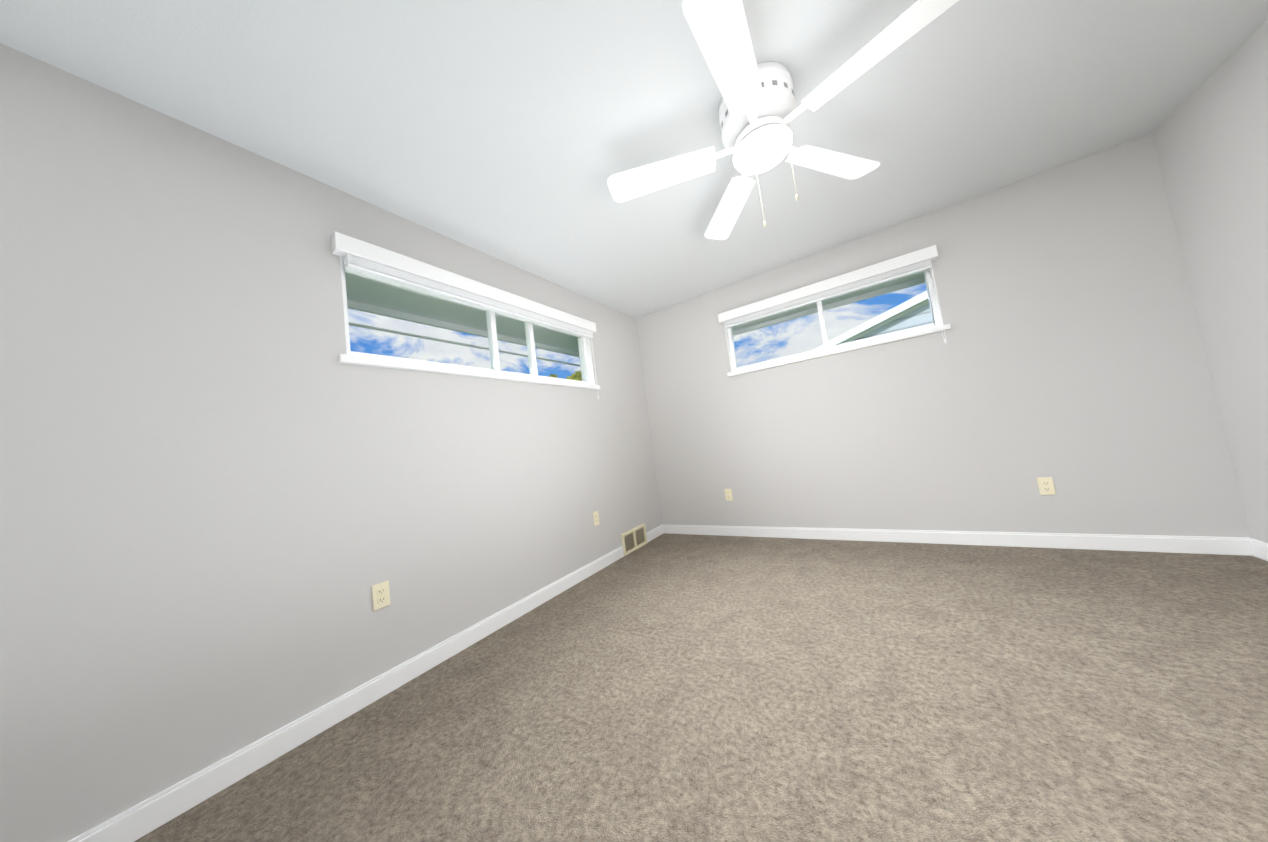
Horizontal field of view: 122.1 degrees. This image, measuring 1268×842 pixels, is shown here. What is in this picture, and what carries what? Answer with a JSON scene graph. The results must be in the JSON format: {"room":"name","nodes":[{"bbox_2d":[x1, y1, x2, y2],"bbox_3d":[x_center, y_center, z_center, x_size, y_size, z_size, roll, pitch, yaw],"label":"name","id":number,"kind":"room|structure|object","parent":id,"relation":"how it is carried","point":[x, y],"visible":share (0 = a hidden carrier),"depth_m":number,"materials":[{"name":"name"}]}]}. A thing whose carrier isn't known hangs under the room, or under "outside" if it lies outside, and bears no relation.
{"room":"empty bedroom","nodes":[
{"label":"empty bedroom","id":0,"kind":"room"},
{"bbox_2d":[0,43,661,841],"bbox_3d":[-1.319,0.113,1.795,0.150,2.740,5.550,-10,-5,33],"label":"wall","id":1,"kind":"structure","parent":0,"point":[232,491],"depth_m":1.30,"materials":[{"name":"grey paint"}]},
{"bbox_2d":[67,546,623,841],"bbox_3d":[-0.882,1.209,2.028,0.015,0.095,2.858,-10,-5,33],"label":"baseboard","id":2,"kind":"structure","parent":1,"relation":"attached to","point":[144,818],"depth_m":1.36,"materials":[{"name":"white wood"}]},
{"bbox_2d":[372,580,389,610],"bbox_3d":[-1.194,0.825,1.655,0.009,0.115,0.070,-10,-5,33],"label":"electrical outlet","id":3,"kind":"object","parent":1,"relation":"attached to","point":[380,595],"visible":1,"depth_m":1.65,"materials":[{"name":"beige plastic"}]},
{"bbox_2d":[330,231,596,332],"bbox_3d":[-0.907,-0.859,2.477,0.064,0.088,1.930,-10,-5,33],"label":"blind valance","id":4,"kind":"object","parent":1,"relation":"attached to","point":[343,245],"visible":0.83,"depth_m":2.06,"materials":[{"name":"white plastic"}]},
{"bbox_2d":[338,354,599,389],"bbox_3d":[-0.876,-0.299,2.463,0.085,0.038,1.930,-10,-5,33],"label":"window sill","id":5,"kind":"structure","parent":1,"relation":"attached to","point":[367,361],"depth_m":2.06,"materials":[{"name":"white wood"}]},
{"bbox_2d":[340,254,598,399],"bbox_3d":[-0.906,-0.510,2.480,0.142,0.665,1.862,-10,-5,33],"label":"window blind","id":6,"kind":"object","parent":1,"relation":"in","point":[370,268],"depth_m":2.14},
{"bbox_2d":[593,511,599,525],"bbox_3d":[-0.321,0.830,2.985,0.009,0.115,0.070,-10,-5,33],"label":"electrical outlet","id":7,"kind":"object","parent":1,"relation":"attached to","point":[596,518],"visible":1,"depth_m":2.98,"materials":[{"name":"beige plastic"}]},
{"bbox_2d":[621,524,646,555],"bbox_3d":[0.008,1.143,3.394,0.022,0.199,0.400,-10,-5,33],"label":"air vent","id":8,"kind":"object","parent":1,"relation":"in","point":[634,539],"visible":1,"depth_m":3.38,"materials":[{"name":"beige metal"}]},
{"bbox_2d":[646,525,662,542],"bbox_3d":[0.217,1.191,3.711,0.015,0.095,0.354,-10,-5,33],"label":"baseboard","id":9,"kind":"structure","parent":1,"relation":"attached to","point":[654,533],"depth_m":3.70,"materials":[{"name":"white wood"}]},
{"bbox_2d":[342,259,589,383],"bbox_3d":[-0.970,-0.566,2.522,0.060,0.536,1.860,-10,-5,33],"label":"window","id":10,"kind":"structure","parent":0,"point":[493,341],"depth_m":2.46,"materials":[{"name":"white plastic"}]},
{"bbox_2d":[0,0,1267,318],"bbox_3d":[0.092,-1.471,0.857,3.950,0.120,5.550,-10,-5,33],"label":"ceiling","id":11,"kind":"structure","parent":0,"point":[516,132],"depth_m":1.51,"materials":[{"name":"white paint"}]},
{"bbox_2d":[607,0,958,239],"bbox_3d":[0.532,-1.161,1.478,1.346,0.516,1.291,-10,-5,33],"label":"ceiling fan","id":12,"kind":"object","parent":11,"relation":"attached to","point":[759,110],"visible":1,"depth_m":1.41,"materials":[{"name":"white plastic"}]},
{"bbox_2d":[345,272,924,356],"bbox_3d":[0.098,-1.417,0.853,5.190,0.590,6.790,-10,-5,33],"label":"roof eave","id":13,"kind":"object","parent":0,"point":[446,314],"depth_m":2.98},
{"bbox_2d":[134,533,1267,841],"bbox_3d":[0.405,1.063,0.679,3.950,0.120,5.550,-10,-5,33],"label":"floor","id":14,"kind":"structure","parent":0,"point":[664,687],"depth_m":1.23,"materials":[{"name":"carpet"}]},
{"bbox_2d":[636,133,1249,536],"bbox_3d":[1.725,-0.228,3.028,3.650,2.640,0.150,-10,-5,33],"label":"wall","id":15,"kind":"structure","parent":0,"point":[1069,357],"depth_m":2.43,"materials":[{"name":"grey paint"}]},
{"bbox_2d":[724,489,732,500],"bbox_3d":[0.933,0.729,3.461,0.070,0.115,0.009,-10,-5,33],"label":"electrical outlet","id":16,"kind":"object","parent":15,"relation":"attached to","point":[728,494],"visible":1,"depth_m":3.46,"materials":[{"name":"beige plastic"}]},
{"bbox_2d":[718,245,937,323],"bbox_3d":[1.530,-1.123,3.018,1.660,0.088,0.064,-10,-5,33],"label":"blind valance","id":17,"kind":"object","parent":15,"relation":"attached to","point":[930,253],"visible":0.98,"depth_m":2.89,"materials":[{"name":"white plastic"}]},
{"bbox_2d":[724,260,946,371],"bbox_3d":[1.600,-0.781,3.035,1.592,0.665,0.142,-10,-5,33],"label":"window","id":18,"kind":"structure","parent":15,"relation":"in","point":[904,272],"depth_m":2.90,"materials":[{"name":"white plastic"}]},
{"bbox_2d":[727,270,939,370],"bbox_3d":[1.629,-0.848,3.097,1.590,0.536,0.060,-10,-5,33],"label":"window frame","id":19,"kind":"structure","parent":18,"relation":"attached to","point":[932,300],"depth_m":3.02,"materials":[{"name":"white plastic"}]},
{"bbox_2d":[727,324,950,376],"bbox_3d":[1.623,-0.570,3.017,1.660,0.038,0.085,-10,-5,33],"label":"window sill","id":20,"kind":"structure","parent":15,"relation":"attached to","point":[859,346],"depth_m":2.88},
{"bbox_2d":[662,524,1251,555],"bbox_3d":[1.824,0.934,2.878,3.650,0.095,0.015,-10,-5,33],"label":"baseboard","id":21,"kind":"structure","parent":15,"relation":"attached to","point":[1197,544],"depth_m":2.40,"materials":[{"name":"white wood"}]},
{"bbox_2d":[1037,477,1055,494],"bbox_3d":[2.705,0.428,2.299,0.070,0.115,0.009,-10,-5,33],"label":"electrical outlet","id":22,"kind":"object","parent":15,"relation":"attached to","point":[1046,485],"visible":1,"depth_m":2.30,"materials":[{"name":"beige plastic"}]},
{"bbox_2d":[1152,20,1267,542],"bbox_3d":[1.822,-0.471,-0.263,0.150,2.640,5.550,-10,-5,33],"label":"wall","id":23,"kind":"structure","parent":0,"point":[1210,135],"depth_m":1.78,"materials":[{"name":"grey paint"}]},
{"bbox_2d":[1249,538,1267,560],"bbox_3d":[1.895,0.701,-0.306,0.015,0.095,5.236,-10,-5,33],"label":"baseboard","id":24,"kind":"structure","parent":23,"relation":"attached to","point":[1258,548],"depth_m":1.84,"materials":[{"name":"white wood"}]},
{"label":"outside","id":25,"kind":"structure","parent":0,"visible":0},
{"bbox_3d":[-1.952,3.010,-0.060,300.000,0.300,300.000,-10,-5,33],"label":"ground","id":26,"kind":"structure","parent":25,"visible":0},
{"bbox_2d":[349,322,579,366],"bbox_3d":[-1.998,1.122,1.742,0.120,3.700,9.114,-10,-5,33],"label":"cable","id":27,"kind":"object","parent":26,"relation":"on","point":[411,335],"depth_m":2.85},
{"bbox_2d":[525,370,581,380],"bbox_3d":[-3.804,0.940,16.027,4.485,6.491,4.224,-10,-5,33],"label":"tree","id":28,"kind":"object","parent":26,"relation":"on","point":[577,376],"depth_m":16.25,"materials":[{"name":"green plant"}]},
{"bbox_2d":[851,303,932,341],"bbox_3d":[11.125,-0.764,11.664,16.800,5.600,10.000,-10,-5,33],"label":"siding","id":29,"kind":"object","parent":26,"relation":"on","point":[909,322],"depth_m":8.57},
{"bbox_3d":[10.940,-2.263,11.769,17.800,2.812,10.600,-10,-5,33],"label":"shingles","id":30,"kind":"object","parent":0,"visible":0},
{"bbox_2d":[811,291,928,350],"bbox_3d":[8.120,-2.173,7.442,17.800,2.922,0.330,-10,-5,33],"label":"fascia","id":31,"kind":"object","parent":30,"relation":"attached to","point":[880,319],"depth_m":8.67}
]}

